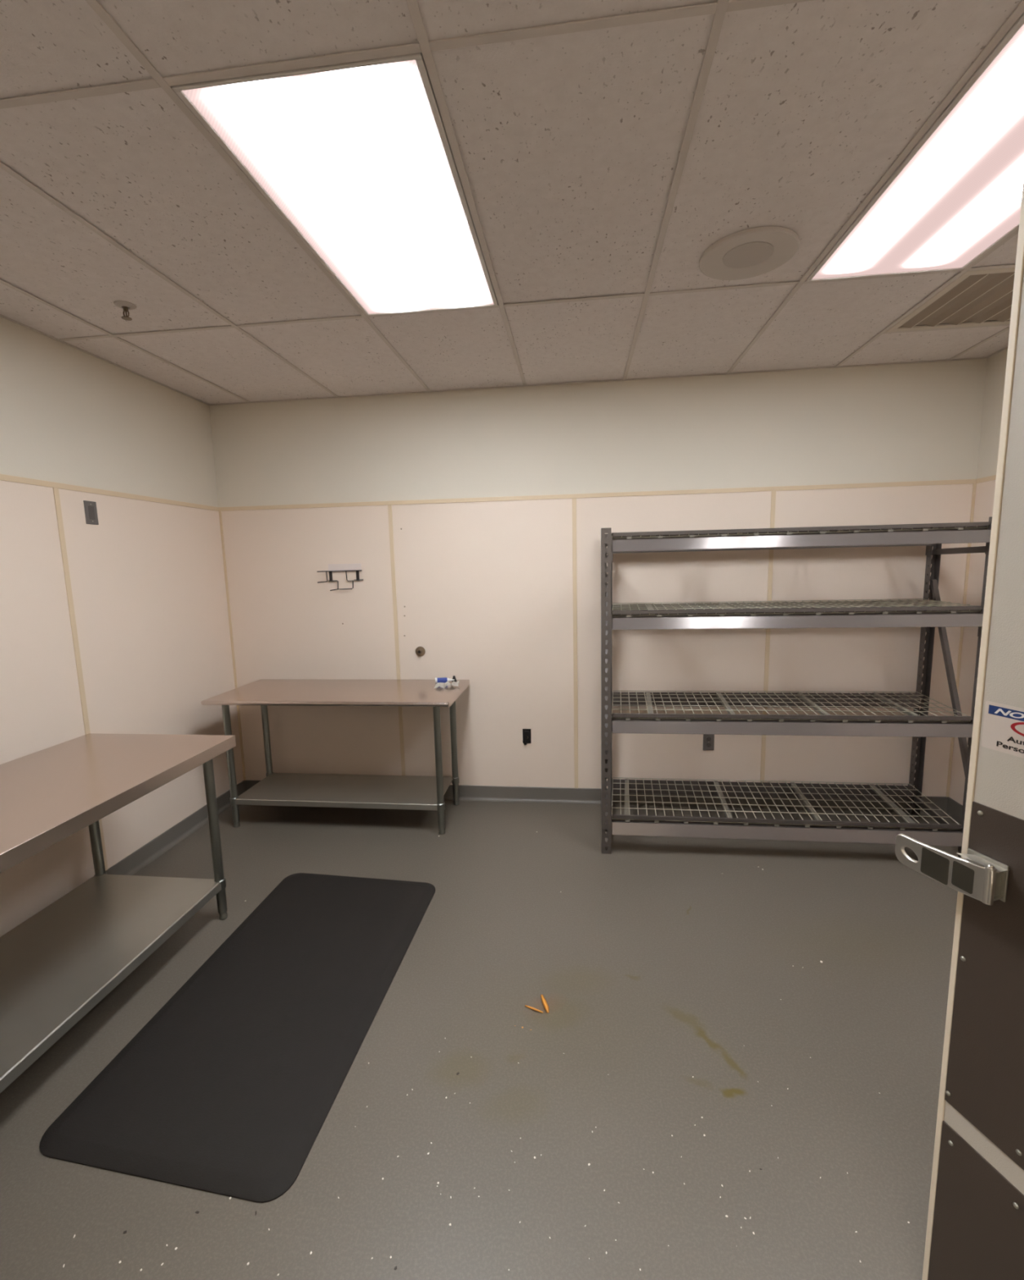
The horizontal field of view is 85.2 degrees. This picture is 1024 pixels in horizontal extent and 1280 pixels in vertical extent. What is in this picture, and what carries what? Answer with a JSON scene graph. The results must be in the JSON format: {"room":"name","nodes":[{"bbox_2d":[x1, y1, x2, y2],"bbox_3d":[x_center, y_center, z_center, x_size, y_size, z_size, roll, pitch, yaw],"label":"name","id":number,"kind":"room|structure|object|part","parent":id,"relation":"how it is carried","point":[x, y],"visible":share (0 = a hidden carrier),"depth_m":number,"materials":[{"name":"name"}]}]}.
{"room":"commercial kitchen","nodes":[
{"label":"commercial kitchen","id":0,"kind":"room"},
{"bbox_2d":[0,316,243,937],"bbox_3d":[-2.278,-0.080,1.995,0.120,2.972,3.883,0,8,7],"label":"wall","id":1,"kind":"structure","parent":0,"point":[148,580],"depth_m":2.89,"materials":[{"name":"paint"}]},
{"bbox_3d":[-2.197,0.366,2.159,0.004,2.040,1.219,0,8,7],"label":"wall panel","id":2,"kind":"part","parent":1,"relation":"part of","materials":[{"name":"beige plastic"}]},
{"bbox_2d":[53,487,107,871],"bbox_3d":[-2.125,0.239,2.753,0.006,1.927,0.026,0,8,7],"label":"trim","id":3,"kind":"structure","parent":1,"relation":"attached to","point":[55,491],"depth_m":2.71,"materials":[{"name":"beige plastic"}]},
{"bbox_2d":[83,500,98,524],"bbox_3d":[-2.123,-0.642,2.812,0.008,0.115,0.070,0,8,7],"label":"blank plate","id":4,"kind":"object","parent":1,"relation":"attached to","point":[90,507],"visible":1,"depth_m":2.81,"materials":[{"name":"silver metal"}]},
{"bbox_2d":[0,474,218,511],"bbox_3d":[-2.223,-0.637,1.971,0.006,0.026,3.760,0,8,7],"label":"trim","id":5,"kind":"structure","parent":1,"relation":"attached to","point":[2,477],"depth_m":2.84,"materials":[{"name":"beige plastic"}]},
{"bbox_3d":[-2.057,0.199,3.359,0.004,2.040,1.219,0,8,7],"label":"wall panel","id":6,"kind":"part","parent":1,"relation":"part of","materials":[{"name":"beige plastic"}]},
{"bbox_2d":[106,780,244,875],"bbox_3d":[-2.163,1.334,2.239,0.032,0.100,3.760,0,8,7],"label":"baseboard","id":7,"kind":"structure","parent":1,"relation":"attached to","point":[151,851],"depth_m":3.31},
{"bbox_2d":[0,800,959,1279],"bbox_3d":[0.115,1.504,1.347,5.001,0.100,5.280,0,8,7],"label":"floor","id":8,"kind":"structure","parent":0,"point":[657,963],"depth_m":1.80,"materials":[{"name":"paint"}]},
{"bbox_2d":[0,733,235,1093],"bbox_3d":[-1.769,0.999,1.827,0.758,0.857,1.812,0,8,7],"label":"work table","id":9,"kind":"object","parent":8,"relation":"on","point":[56,965],"visible":1,"depth_m":2.15,"materials":[{"name":"metal"}]},
{"bbox_3d":[-1.984,0.866,2.643,0.041,0.785,0.041,0,8,7],"label":"leg","id":10,"kind":"part","parent":9,"relation":"part of","materials":[{"name":"metal"}]},
{"bbox_3d":[-1.374,0.862,2.571,0.041,0.785,0.041,0,8,7],"label":"leg","id":11,"kind":"part","parent":9,"relation":"part of","materials":[{"name":"metal"}]},
{"bbox_2d":[39,872,435,1202],"bbox_3d":[-0.880,1.348,2.218,0.847,0.018,1.502,0,8,7],"label":"floor mat","id":12,"kind":"object","parent":8,"relation":"on","point":[228,1089],"visible":1,"depth_m":1.88,"materials":[{"name":"black rubber"}]},
{"bbox_2d":[200,679,469,834],"bbox_3d":[-1.064,0.740,3.598,1.511,0.857,0.626,0,8,7],"label":"work table","id":13,"kind":"object","parent":8,"relation":"on","point":[294,789],"visible":0.99,"depth_m":3.53,"materials":[{"name":"metal"}]},
{"bbox_3d":[-1.770,0.748,3.506,0.041,0.775,0.041,0,8,7],"label":"leg","id":14,"kind":"part","parent":13,"relation":"part of","materials":[{"name":"metal"}]},
{"bbox_3d":[-1.722,0.691,3.915,0.041,0.775,0.041,0,8,7],"label":"leg","id":15,"kind":"part","parent":13,"relation":"part of","materials":[{"name":"metal"}]},
{"bbox_3d":[-0.439,0.738,3.350,0.041,0.775,0.041,0,8,7],"label":"leg","id":16,"kind":"part","parent":13,"relation":"part of","materials":[{"name":"metal"}]},
{"bbox_2d":[435,677,453,683],"bbox_3d":[-0.441,0.264,3.664,0.125,0.038,0.038,-2,8,-5],"label":"tube","id":17,"kind":"object","parent":13,"relation":"on","point":[437,679],"visible":0.88,"depth_m":3.65,"materials":[{"name":"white plastic"}]},
{"bbox_2d":[434,680,459,688],"bbox_3d":[-0.412,0.282,3.527,0.159,0.040,0.082,-2,8,-4],"label":"crumpled paper","id":18,"kind":"object","parent":13,"relation":"on","point":[442,685],"visible":1,"depth_m":3.52,"materials":[{"name":"white paper"}]},
{"bbox_3d":[-0.392,0.681,3.759,0.041,0.775,0.041,0,8,7],"label":"leg","id":19,"kind":"part","parent":13,"relation":"part of","materials":[{"name":"metal"}]},
{"bbox_2d":[123,1071,761,1269],"bbox_3d":[-0.136,1.432,1.540,1.614,0.002,0.514,0,8,7],"label":"crumbs","id":20,"kind":"object","parent":8,"relation":"on","point":[458,1073],"visible":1,"depth_m":1.42,"materials":[{"name":"beige food"}]},
{"bbox_2d":[62,835,909,1275],"bbox_3d":[-0.056,1.324,2.314,2.622,0.002,2.235,0,8,7],"label":"paint flecks","id":21,"kind":"object","parent":8,"relation":"on","point":[704,1135],"visible":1,"depth_m":1.45,"materials":[{"name":"white paint"}]},
{"bbox_2d":[524,1004,542,1013],"bbox_3d":[0.080,1.354,2.047,0.073,0.007,0.010,3,9,27],"label":"scrap","id":22,"kind":"object","parent":8,"relation":"on","point":[529,1006],"visible":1,"depth_m":2.04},
{"bbox_2d":[540,994,548,1013],"bbox_3d":[0.122,1.349,2.071,0.016,0.009,0.086,-3,8,-15],"label":"scrap","id":23,"kind":"object","parent":8,"relation":"on","point":[543,999],"visible":1,"depth_m":2.06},
{"bbox_2d":[600,516,991,857],"bbox_3d":[1.500,0.260,3.199,1.979,1.797,0.643,0,8,7],"label":"shelving rack","id":24,"kind":"object","parent":8,"relation":"on","point":[926,614],"visible":0.89,"depth_m":2.98,"materials":[{"name":"grey metal"}]},
{"bbox_3d":[0.512,0.306,3.033,0.051,1.797,0.049,0,8,7],"label":"post","id":25,"kind":"part","parent":24,"relation":"part of","materials":[{"name":"grey metal"}]},
{"bbox_3d":[0.617,0.228,3.587,0.051,1.797,0.047,0,8,7],"label":"post","id":26,"kind":"part","parent":24,"relation":"part of","materials":[{"name":"grey metal"}]},
{"bbox_3d":[0.556,1.065,3.132,0.004,0.140,0.044,0,8,7],"label":"plate","id":27,"kind":"part","parent":24,"relation":"part of","materials":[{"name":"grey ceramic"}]},
{"bbox_3d":[0.543,0.486,3.053,0.004,0.140,0.044,0,8,7],"label":"plate","id":28,"kind":"part","parent":24,"relation":"part of","materials":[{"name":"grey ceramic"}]},
{"bbox_3d":[0.530,-0.072,2.976,0.004,0.140,0.044,0,8,7],"label":"plate","id":29,"kind":"part","parent":24,"relation":"part of","materials":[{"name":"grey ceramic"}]},
{"bbox_3d":[2.480,0.972,3.478,0.004,0.140,0.044,0,8,7],"label":"plate","id":30,"kind":"part","parent":24,"relation":"part of","materials":[{"name":"grey metal"}]},
{"bbox_3d":[2.467,0.394,3.399,0.004,0.140,0.044,0,8,7],"label":"plate","id":31,"kind":"part","parent":24,"relation":"part of","materials":[{"name":"grey metal"}]},
{"bbox_3d":[2.490,0.214,3.367,0.051,1.797,0.047,0,8,7],"label":"post","id":32,"kind":"part","parent":24,"relation":"part of","materials":[{"name":"grey metal"}]},
{"bbox_3d":[2.445,-0.568,3.267,0.004,0.140,0.044,0,8,7],"label":"plate","id":33,"kind":"part","parent":24,"relation":"part of","materials":[{"name":"grey metal"}]},
{"bbox_3d":[2.359,1.052,2.920,0.004,0.140,0.044,0,8,7],"label":"plate","id":34,"kind":"part","parent":24,"relation":"part of","materials":[{"name":"grey metal"}]},
{"bbox_3d":[2.345,0.473,2.841,0.004,0.140,0.044,0,8,7],"label":"plate","id":35,"kind":"part","parent":24,"relation":"part of","materials":[{"name":"grey metal"}]},
{"bbox_3d":[2.369,0.293,2.814,0.051,1.797,0.049,0,8,7],"label":"post","id":36,"kind":"part","parent":24,"relation":"part of","materials":[{"name":"grey metal"}]},
{"bbox_3d":[2.333,-0.084,2.764,0.004,0.140,0.044,0,8,7],"label":"plate","id":37,"kind":"part","parent":24,"relation":"part of","materials":[{"name":"grey metal"}]},
{"bbox_3d":[2.323,-0.489,2.709,0.004,0.140,0.044,0,8,7],"label":"plate","id":38,"kind":"part","parent":24,"relation":"part of","materials":[{"name":"grey metal"}]},
{"bbox_2d":[0,0,1023,405],"bbox_3d":[0.121,-1.451,1.584,5.001,0.253,4.000,0,8,7],"label":"ceiling","id":39,"kind":"structure","parent":0,"point":[599,148],"depth_m":1.61,"materials":[{"name":"tile"}]},
{"bbox_2d":[113,300,136,320],"bbox_3d":[-1.602,-1.362,2.313,0.080,0.055,0.080,0,8,7],"label":"sprinkler","id":40,"kind":"object","parent":39,"relation":"attached to","point":[126,306],"visible":1,"depth_m":2.30,"materials":[{"name":"metal"}]},
{"bbox_2d":[172,53,497,315],"bbox_3d":[-0.419,-1.389,1.818,0.584,0.096,1.193,0,8,7],"label":"ceiling light","id":41,"kind":"object","parent":39,"relation":"attached to","point":[357,158],"visible":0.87,"depth_m":1.55,"materials":[{"name":"white plastic"}]},
{"bbox_2d":[698,226,799,280],"bbox_3d":[0.858,-1.398,2.029,0.336,0.013,0.336,0,8,7],"label":"ceiling speaker","id":42,"kind":"object","parent":39,"relation":"attached to","point":[748,253],"visible":1,"depth_m":2.01},
{"bbox_2d":[722,241,773,268],"bbox_3d":[0.858,-1.399,2.029,0.172,0.012,0.172,0,8,7],"label":"speaker grille","id":43,"kind":"object","parent":42,"relation":"attached to","point":[740,255],"depth_m":2.02,"materials":[{"name":"beige metal"}]},
{"bbox_2d":[805,12,1023,281],"bbox_3d":[1.397,-1.401,1.604,0.584,0.096,1.193,0,8,7],"label":"ceiling light","id":44,"kind":"object","parent":39,"relation":"attached to","point":[956,195],"visible":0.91,"depth_m":1.71,"materials":[{"name":"white plastic"}]},
{"bbox_2d":[885,267,1014,332],"bbox_3d":[2.108,-1.492,2.438,0.587,0.016,0.587,0,8,7],"label":"ceiling vent","id":45,"kind":"object","parent":39,"relation":"in","point":[977,297],"visible":0.79,"depth_m":2.49,"materials":[{"name":"beige metal"}]},
{"bbox_2d":[208,320,988,796],"bbox_3d":[0.375,-0.372,3.677,5.001,2.972,0.121,0,8,7],"label":"wall","id":46,"kind":"structure","parent":0,"point":[486,588],"depth_m":3.60,"materials":[{"name":"paint"}]},
{"bbox_2d":[218,511,245,780],"bbox_3d":[-1.978,0.072,3.950,0.016,1.927,0.007,0,8,7],"label":"trim","id":47,"kind":"structure","parent":46,"relation":"attached to","point":[220,512],"depth_m":3.93,"materials":[{"name":"beige plastic"}]},
{"bbox_3d":[-1.384,0.110,3.890,1.209,2.040,0.004,0,8,7],"label":"wall panel","id":48,"kind":"part","parent":46,"relation":"part of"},
{"bbox_2d":[316,563,363,591],"bbox_3d":[-1.140,-0.419,3.710,0.260,0.175,0.150,0,8,7],"label":"wire rack","id":49,"kind":"object","parent":46,"relation":"attached to","point":[356,567],"visible":1,"depth_m":3.77,"materials":[{"name":"white metal"}]},
{"bbox_3d":[-1.217,-0.364,3.727,0.072,0.065,0.131,0,8,7],"label":"wire arm","id":50,"kind":"part","parent":49,"relation":"part of"},
{"bbox_3d":[-1.144,-0.458,3.700,0.250,0.007,0.141,0,8,7],"label":"wire arm","id":51,"kind":"part","parent":49,"relation":"part of"},
{"bbox_3d":[-1.131,-0.491,3.773,0.232,0.050,0.003,0,8,7],"label":"backing plate","id":52,"kind":"part","parent":49,"relation":"part of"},
{"bbox_3d":[-1.091,-0.375,3.767,0.176,0.067,0.020,0,8,7],"label":"wire arm","id":53,"kind":"part","parent":49,"relation":"part of"},
{"bbox_2d":[387,505,405,775],"bbox_3d":[-0.785,0.063,3.811,0.026,1.927,0.006,0,8,7],"label":"trim","id":54,"kind":"structure","parent":46,"relation":"attached to","point":[389,507],"depth_m":3.79,"materials":[{"name":"beige plastic"}]},
{"bbox_2d":[415,646,425,656],"bbox_3d":[-0.625,0.080,3.778,0.068,0.068,0.034,0,8,7],"label":"flange","id":55,"kind":"object","parent":46,"relation":"attached to","point":[420,651],"visible":1,"depth_m":3.78,"materials":[{"name":"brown metal"}]},
{"bbox_3d":[-0.182,0.102,3.749,1.209,2.040,0.004,0,8,7],"label":"wall panel","id":56,"kind":"part","parent":46,"relation":"part of","materials":[{"name":"beige paint"}]},
{"bbox_2d":[522,728,530,745],"bbox_3d":[0.099,0.661,3.783,0.058,0.114,0.019,0,8,7],"label":"outlet box","id":57,"kind":"object","parent":46,"relation":"attached to","point":[526,732],"visible":1,"depth_m":3.78,"materials":[{"name":"black plastic"}]},
{"bbox_2d":[524,730,528,741],"bbox_3d":[0.102,0.651,3.784,0.034,0.068,0.011,0,8,7],"label":"receptacle","id":58,"kind":"object","parent":57,"relation":"attached to","point":[526,732],"depth_m":3.78,"materials":[{"name":"black plastic"}]},
{"bbox_2d":[572,497,577,787],"bbox_3d":[0.417,0.054,3.670,0.026,1.927,0.006,0,8,7],"label":"trim","id":59,"kind":"structure","parent":46,"relation":"attached to","point":[574,500],"depth_m":3.66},
{"bbox_2d":[244,780,947,813],"bbox_3d":[0.399,1.061,3.797,4.761,0.100,0.032,0,8,7],"label":"baseboard","id":60,"kind":"structure","parent":46,"relation":"attached to","point":[466,793],"depth_m":3.75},
{"bbox_2d":[218,479,975,511],"bbox_3d":[0.355,-0.912,3.542,4.761,0.026,0.006,0,8,7],"label":"trim","id":61,"kind":"structure","parent":46,"relation":"attached to","point":[962,481],"depth_m":3.51,"materials":[{"name":"beige plastic"}]},
{"bbox_3d":[1.018,0.093,3.608,1.207,2.040,0.004,0,8,7],"label":"wall panel","id":62,"kind":"part","parent":46,"relation":"part of","materials":[{"name":"beige paint"}]},
{"bbox_2d":[702,733,714,750],"bbox_3d":[1.288,0.667,3.650,0.070,0.115,0.009,0,8,7],"label":"wall outlet","id":63,"kind":"object","parent":46,"relation":"attached to","point":[708,740],"visible":0.94,"depth_m":3.65,"materials":[{"name":"black plastic"}]},
{"bbox_2d":[760,490,775,782],"bbox_3d":[1.617,0.046,3.529,0.026,1.927,0.006,0,8,7],"label":"trim","id":64,"kind":"structure","parent":46,"relation":"attached to","point":[773,493],"depth_m":3.52,"materials":[{"name":"beige plastic"}]},
{"bbox_3d":[2.181,0.085,3.471,1.131,2.040,0.004,0,8,7],"label":"wall panel","id":65,"kind":"part","parent":46,"relation":"part of","materials":[{"name":"beige plastic"}]},
{"bbox_2d":[945,483,976,796],"bbox_3d":[2.734,0.038,3.397,0.016,1.927,0.007,0,8,7],"label":"trim","id":66,"kind":"structure","parent":46,"relation":"attached to","point":[973,495],"depth_m":3.39,"materials":[{"name":"beige plastic"}]},
{"bbox_2d":[894,177,1023,1279],"bbox_3d":[1.056,0.396,0.576,0.144,2.238,1.282,-4,8,-16],"label":"door","id":67,"kind":"structure","parent":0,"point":[975,1224],"depth_m":1.04,"materials":[{"name":"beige metal"}]},
{"bbox_3d":[0.838,0.447,1.104,0.003,0.054,0.054,-4,8,-16],"label":"recess panel","id":68,"kind":"part","parent":67,"relation":"part of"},
{"bbox_3d":[0.843,0.442,1.095,0.008,0.078,0.187,-4,8,-16],"label":"latch handle","id":69,"kind":"part","parent":67,"relation":"part of","materials":[{"name":"silver metal"}]},
{"bbox_3d":[0.852,0.448,1.053,0.003,0.049,0.038,-4,8,-16],"label":"recess panel","id":70,"kind":"part","parent":67,"relation":"part of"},
{"bbox_3d":[1.063,1.284,0.639,0.005,0.425,1.157,-4,8,-16],"label":"kick plate","id":71,"kind":"part","parent":67,"relation":"part of","materials":[{"name":"brown metal"}]},
{"bbox_3d":[1.050,0.702,0.559,0.005,0.649,1.157,-4,8,-16],"label":"kick plate","id":72,"kind":"part","parent":67,"relation":"part of","materials":[{"name":"metal"}]},
{"bbox_2d":[948,319,1009,805],"bbox_3d":[2.569,-0.114,1.426,0.120,2.972,3.883,0,8,7],"label":"wall","id":73,"kind":"structure","parent":0,"point":[995,371],"depth_m":3.23,"materials":[{"name":"paint"}]},
{"bbox_2d":[945,796,962,824],"bbox_3d":[2.534,1.300,1.687,0.032,0.100,3.760,0,8,7],"label":"baseboard","id":74,"kind":"structure","parent":73,"relation":"attached to","point":[954,809],"depth_m":3.46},
{"bbox_3d":[2.675,0.165,2.803,0.004,2.040,1.219,0,8,7],"label":"wall panel","id":75,"kind":"part","parent":73,"relation":"part of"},
{"bbox_2d":[975,475,995,483],"bbox_3d":[2.503,-0.671,1.415,0.006,0.026,3.760,0,8,7],"label":"trim","id":76,"kind":"structure","parent":73,"relation":"attached to","point":[993,477],"depth_m":3.18,"materials":[{"name":"beige plastic"}]}
]}

